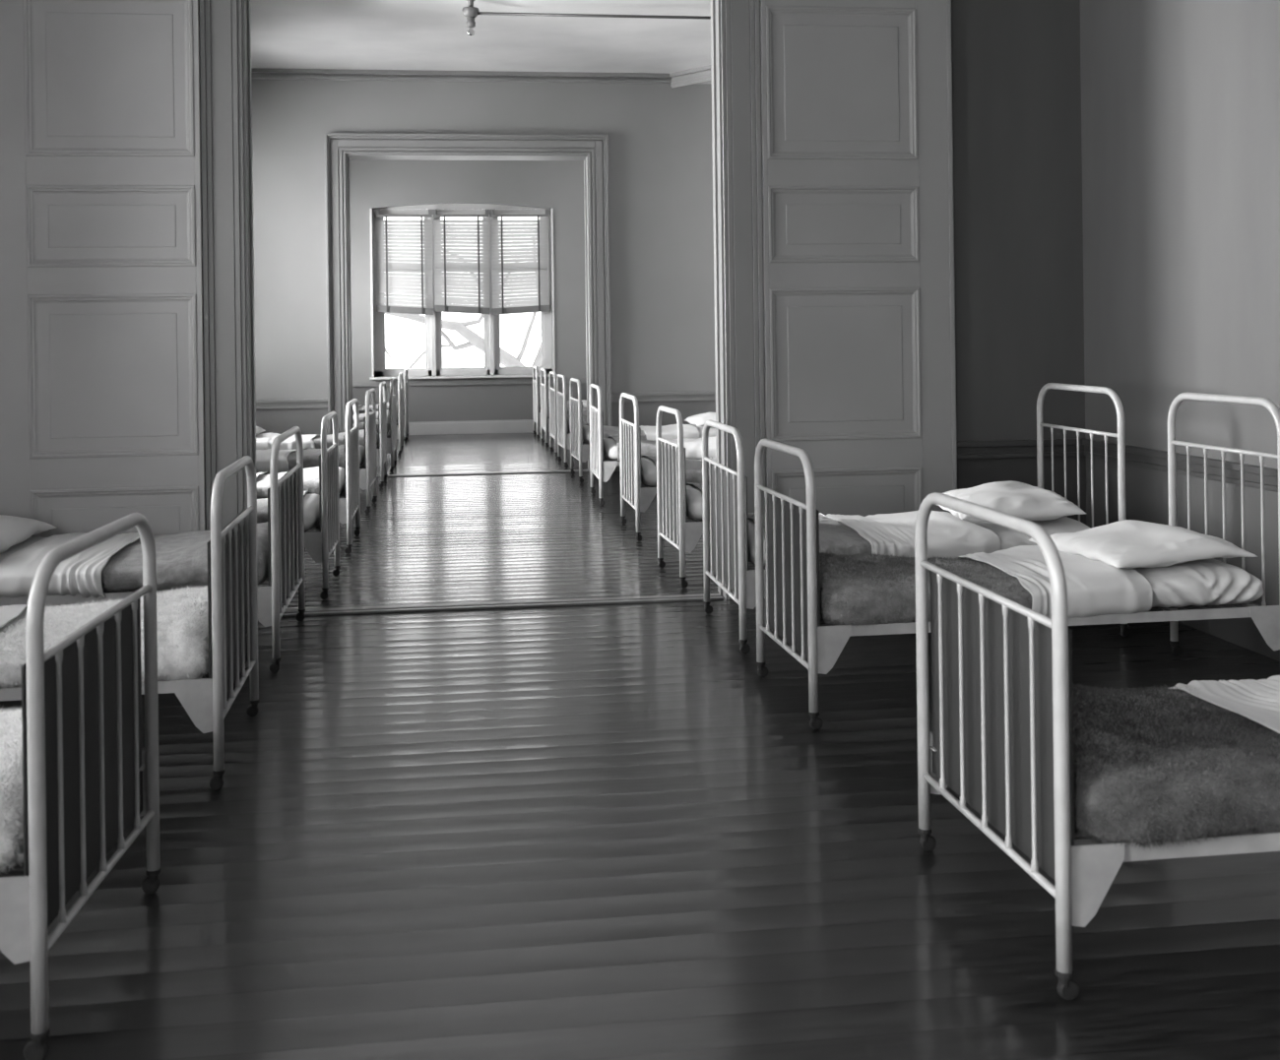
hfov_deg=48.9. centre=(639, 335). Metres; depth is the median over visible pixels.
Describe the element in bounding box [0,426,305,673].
bed
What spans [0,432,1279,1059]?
floor
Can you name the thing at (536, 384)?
bed
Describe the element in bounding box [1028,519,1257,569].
pillow
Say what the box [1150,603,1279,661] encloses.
baseboard
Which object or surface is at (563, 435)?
bed
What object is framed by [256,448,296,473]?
sheet
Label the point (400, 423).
bed
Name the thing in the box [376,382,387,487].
bed
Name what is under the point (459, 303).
blind
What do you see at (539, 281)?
blind
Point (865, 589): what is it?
blanket
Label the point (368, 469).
bed
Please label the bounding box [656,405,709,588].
bed
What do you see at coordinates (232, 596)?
bed
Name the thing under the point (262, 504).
blanket
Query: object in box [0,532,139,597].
sheet
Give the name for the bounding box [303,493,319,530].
mattress
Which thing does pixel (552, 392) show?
bed
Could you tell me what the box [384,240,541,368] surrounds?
bare tree
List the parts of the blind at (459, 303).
head rail, rail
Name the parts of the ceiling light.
stem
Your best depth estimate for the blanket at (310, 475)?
9.49 m
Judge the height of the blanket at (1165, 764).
0.232 m
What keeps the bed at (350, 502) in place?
on the floor
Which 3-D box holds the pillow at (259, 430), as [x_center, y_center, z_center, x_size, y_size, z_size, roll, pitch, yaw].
[-4.012,0.927,13.827,0.580,0.158,0.584,-1,0,-7]
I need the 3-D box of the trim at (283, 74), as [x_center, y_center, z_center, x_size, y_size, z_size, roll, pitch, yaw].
[-1.255,-2.734,11.314,6.510,0.100,7.150,-1,0,-8]
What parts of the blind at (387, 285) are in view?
head rail, rail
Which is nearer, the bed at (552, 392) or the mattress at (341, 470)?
the mattress at (341, 470)
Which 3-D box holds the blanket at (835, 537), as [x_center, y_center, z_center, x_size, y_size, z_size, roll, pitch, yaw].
[0.810,0.996,6.897,0.544,0.208,0.957,-1,0,-7]
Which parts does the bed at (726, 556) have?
foot frame, backing panel, head frame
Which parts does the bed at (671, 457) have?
foot frame, backing panel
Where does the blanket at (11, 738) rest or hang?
on the mattress
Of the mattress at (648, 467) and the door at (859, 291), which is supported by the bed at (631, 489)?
the mattress at (648, 467)
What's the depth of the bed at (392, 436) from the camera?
15.22 m
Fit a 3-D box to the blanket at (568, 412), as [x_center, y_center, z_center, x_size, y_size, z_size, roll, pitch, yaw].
[-0.629,1.014,17.274,0.604,0.210,0.831,-1,0,-8]
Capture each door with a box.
[0,0,206,607]
[759,0,957,516]
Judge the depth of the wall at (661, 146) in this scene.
14.96 m
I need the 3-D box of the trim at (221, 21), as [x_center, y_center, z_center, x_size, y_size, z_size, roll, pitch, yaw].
[-0.797,-0.332,7.501,2.955,3.585,0.060,-1,0,-8]
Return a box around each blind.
[374,209,433,315]
[432,209,489,314]
[489,209,549,315]
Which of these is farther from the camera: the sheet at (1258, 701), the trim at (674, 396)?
the trim at (674, 396)
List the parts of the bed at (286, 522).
rail, backing panel, foot frame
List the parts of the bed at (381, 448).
backing panel, foot frame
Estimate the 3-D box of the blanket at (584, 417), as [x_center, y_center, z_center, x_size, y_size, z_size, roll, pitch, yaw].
[-0.447,1.008,15.915,0.601,0.211,0.777,-1,0,-9]
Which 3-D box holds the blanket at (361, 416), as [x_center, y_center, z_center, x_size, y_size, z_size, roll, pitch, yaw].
[-3.455,1.047,17.721,0.601,0.211,0.777,-1,0,-8]
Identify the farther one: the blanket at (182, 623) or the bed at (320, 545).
the bed at (320, 545)
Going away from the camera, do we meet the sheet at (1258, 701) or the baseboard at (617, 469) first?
the sheet at (1258, 701)
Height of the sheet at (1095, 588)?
0.212 m
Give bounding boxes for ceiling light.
[461,0,479,35]
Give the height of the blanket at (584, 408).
0.211 m
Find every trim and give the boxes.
[199,0,766,599]
[242,0,728,599]
[251,67,673,83]
[256,391,715,409]
[281,593,723,617]
[324,132,612,461]
[352,379,586,386]
[377,469,589,477]
[669,64,711,88]
[957,438,1278,492]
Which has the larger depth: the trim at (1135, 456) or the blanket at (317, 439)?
the blanket at (317, 439)
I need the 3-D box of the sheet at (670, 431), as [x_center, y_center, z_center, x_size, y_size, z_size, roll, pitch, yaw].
[0.259,1.028,14.454,0.572,0.207,0.920,-1,0,-9]
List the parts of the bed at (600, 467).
foot frame, backing panel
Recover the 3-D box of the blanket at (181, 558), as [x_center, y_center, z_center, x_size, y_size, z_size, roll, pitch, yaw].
[-2.095,1.029,6.632,0.782,0.212,1.170,-1,0,-8]
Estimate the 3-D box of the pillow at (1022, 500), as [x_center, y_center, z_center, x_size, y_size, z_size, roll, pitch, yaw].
[1.806,0.829,7.031,0.587,0.164,0.835,-1,0,-1]
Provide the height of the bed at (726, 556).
1.172 m
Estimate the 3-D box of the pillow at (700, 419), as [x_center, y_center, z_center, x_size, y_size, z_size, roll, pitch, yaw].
[0.798,0.864,14.531,0.580,0.144,0.745,-1,0,-9]
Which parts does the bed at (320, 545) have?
backing panel, foot frame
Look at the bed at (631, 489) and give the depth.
10.20 m
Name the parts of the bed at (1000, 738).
rail, foot frame, backing panel, rail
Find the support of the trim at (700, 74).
attached to the wall at (661, 146)
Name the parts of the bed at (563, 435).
foot frame, backing panel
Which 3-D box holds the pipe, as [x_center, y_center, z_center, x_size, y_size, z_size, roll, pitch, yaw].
[0.294,-2.679,11.861,3.295,0.026,0.026,-1,0,-8]
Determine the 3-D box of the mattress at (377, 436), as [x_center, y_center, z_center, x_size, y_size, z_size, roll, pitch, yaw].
[-3.440,1.048,13.899,1.680,0.175,0.675,-1,0,-7]
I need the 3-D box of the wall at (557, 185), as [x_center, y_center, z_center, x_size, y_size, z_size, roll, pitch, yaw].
[-2.575,-0.642,21.298,6.510,4.250,0.300,-1,0,-8]
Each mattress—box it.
[0,536,46,562]
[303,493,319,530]
[338,466,344,494]
[359,445,364,466]
[376,432,379,445]
[567,417,574,433]
[582,425,715,444]
[603,438,617,460]
[640,457,656,486]
[686,485,703,519]
[747,516,1089,566]
[1133,558,1263,607]
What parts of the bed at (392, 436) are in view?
backing panel, foot frame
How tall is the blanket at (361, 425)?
0.210 m
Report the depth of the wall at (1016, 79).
7.93 m
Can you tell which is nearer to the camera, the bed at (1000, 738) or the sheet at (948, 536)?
the bed at (1000, 738)
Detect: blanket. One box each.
[0,584,208,690]
[0,704,23,877]
[101,521,268,592]
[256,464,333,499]
[256,491,311,523]
[286,445,344,470]
[312,429,364,448]
[352,409,389,423]
[352,419,378,433]
[358,400,396,414]
[559,403,586,411]
[567,409,586,417]
[582,416,586,425]
[585,423,646,440]
[607,436,656,461]
[640,455,709,487]
[686,482,709,521]
[747,512,872,568]
[819,551,1031,629]
[1072,683,1279,850]
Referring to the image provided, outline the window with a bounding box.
[369,203,557,380]
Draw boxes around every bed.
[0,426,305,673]
[0,455,259,790]
[0,512,161,1059]
[266,387,377,513]
[304,411,340,599]
[339,398,360,554]
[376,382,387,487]
[386,377,396,472]
[396,368,408,442]
[396,372,403,455]
[532,366,540,439]
[540,368,549,447]
[548,371,557,457]
[556,374,574,467]
[569,378,589,483]
[589,384,702,506]
[619,392,656,541]
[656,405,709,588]
[702,383,1130,653]
[754,392,1279,729]
[914,492,1279,1000]
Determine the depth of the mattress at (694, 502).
8.13 m
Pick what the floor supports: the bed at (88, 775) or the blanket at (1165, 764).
the bed at (88, 775)
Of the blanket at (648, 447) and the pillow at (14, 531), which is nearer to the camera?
the pillow at (14, 531)
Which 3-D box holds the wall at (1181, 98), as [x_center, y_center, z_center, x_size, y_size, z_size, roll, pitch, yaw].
[3.322,-0.718,2.871,0.250,4.250,10.600,-1,0,-8]
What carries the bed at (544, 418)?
on the floor
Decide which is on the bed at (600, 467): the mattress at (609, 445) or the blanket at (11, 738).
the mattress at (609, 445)
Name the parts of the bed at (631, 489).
foot frame, backing panel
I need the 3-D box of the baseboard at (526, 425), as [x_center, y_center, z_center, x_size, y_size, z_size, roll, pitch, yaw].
[-2.132,1.380,18.206,6.510,0.195,5.940,-1,0,-8]
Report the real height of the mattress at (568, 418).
0.175 m
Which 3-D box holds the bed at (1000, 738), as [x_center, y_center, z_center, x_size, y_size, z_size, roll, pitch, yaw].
[1.746,0.842,3.615,1.850,1.172,0.933,-1,0,-8]
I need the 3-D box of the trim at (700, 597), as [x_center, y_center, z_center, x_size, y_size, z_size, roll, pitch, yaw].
[-0.783,1.453,7.571,2.485,0.014,0.140,-1,0,-8]
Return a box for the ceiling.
[250,0,710,73]
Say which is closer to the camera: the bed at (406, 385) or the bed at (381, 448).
the bed at (381, 448)
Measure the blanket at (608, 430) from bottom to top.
0.210 m
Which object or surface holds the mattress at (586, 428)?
on the bed at (579, 449)
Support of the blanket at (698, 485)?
on the mattress at (694, 502)
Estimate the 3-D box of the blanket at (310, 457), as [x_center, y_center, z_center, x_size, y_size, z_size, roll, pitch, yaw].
[-2.731,1.041,11.982,0.604,0.210,0.800,-1,0,-7]
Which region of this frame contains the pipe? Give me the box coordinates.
[478,11,710,19]
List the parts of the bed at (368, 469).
backing panel, foot frame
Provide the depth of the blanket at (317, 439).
13.66 m
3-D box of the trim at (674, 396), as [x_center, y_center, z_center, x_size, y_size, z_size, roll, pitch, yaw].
[-1.210,0.682,11.314,6.510,0.097,7.150,-1,0,-8]
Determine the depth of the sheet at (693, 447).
12.12 m
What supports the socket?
attached to the ceiling light
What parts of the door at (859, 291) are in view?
panel, panel, panel, panel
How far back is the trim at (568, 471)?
14.87 m
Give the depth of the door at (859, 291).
7.72 m
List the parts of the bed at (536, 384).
foot frame, backing panel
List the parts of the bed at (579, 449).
foot frame, backing panel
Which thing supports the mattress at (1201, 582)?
on the bed at (789, 605)
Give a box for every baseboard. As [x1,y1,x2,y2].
[387,419,545,435]
[612,460,620,471]
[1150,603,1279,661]
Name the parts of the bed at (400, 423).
backing panel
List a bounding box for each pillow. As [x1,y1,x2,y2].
[0,514,56,553]
[256,426,265,435]
[684,412,715,426]
[936,480,1086,522]
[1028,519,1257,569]
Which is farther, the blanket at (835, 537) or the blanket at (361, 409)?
the blanket at (361, 409)
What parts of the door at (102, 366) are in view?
panel, panel, panel, panel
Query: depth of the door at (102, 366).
7.19 m
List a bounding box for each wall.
[242,0,1086,524]
[251,78,715,435]
[349,159,586,422]
[1079,0,1279,605]
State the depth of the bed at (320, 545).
7.92 m
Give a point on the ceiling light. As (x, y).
(470, 12)
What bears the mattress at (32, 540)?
on the bed at (286, 522)
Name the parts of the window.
sash, sash, sash, sash, sill, sash, sash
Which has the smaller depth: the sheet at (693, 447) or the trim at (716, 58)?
the trim at (716, 58)
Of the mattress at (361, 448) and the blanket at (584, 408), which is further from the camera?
the blanket at (584, 408)
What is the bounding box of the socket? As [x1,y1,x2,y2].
[466,16,475,27]
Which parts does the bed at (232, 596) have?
rail, backing panel, foot frame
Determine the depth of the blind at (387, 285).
21.07 m
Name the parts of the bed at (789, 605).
foot frame, backing panel, rail, head frame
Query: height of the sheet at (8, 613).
0.214 m
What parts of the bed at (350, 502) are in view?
backing panel, foot frame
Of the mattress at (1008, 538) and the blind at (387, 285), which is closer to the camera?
the mattress at (1008, 538)
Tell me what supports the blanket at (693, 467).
on the mattress at (648, 467)
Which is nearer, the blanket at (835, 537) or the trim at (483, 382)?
the blanket at (835, 537)
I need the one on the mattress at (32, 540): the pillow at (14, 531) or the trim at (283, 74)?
the pillow at (14, 531)
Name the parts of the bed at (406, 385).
backing panel, foot frame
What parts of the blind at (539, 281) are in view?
head rail, rail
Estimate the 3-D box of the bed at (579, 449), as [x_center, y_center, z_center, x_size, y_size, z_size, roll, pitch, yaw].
[0.240,0.861,14.444,1.850,1.172,0.871,-1,0,-9]
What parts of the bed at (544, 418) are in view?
backing panel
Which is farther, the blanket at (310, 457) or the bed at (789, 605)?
the blanket at (310, 457)
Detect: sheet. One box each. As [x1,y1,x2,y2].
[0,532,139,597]
[0,604,27,629]
[256,432,320,449]
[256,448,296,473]
[639,424,700,441]
[665,436,716,459]
[818,511,1001,559]
[958,545,1152,618]
[1170,675,1279,733]
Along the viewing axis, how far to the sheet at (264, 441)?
13.58 m
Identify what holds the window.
in the wall at (557, 185)
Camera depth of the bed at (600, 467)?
12.15 m
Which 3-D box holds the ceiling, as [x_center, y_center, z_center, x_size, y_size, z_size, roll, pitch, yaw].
[-0.996,-2.862,9.381,7.110,0.150,24.650,-1,0,-8]

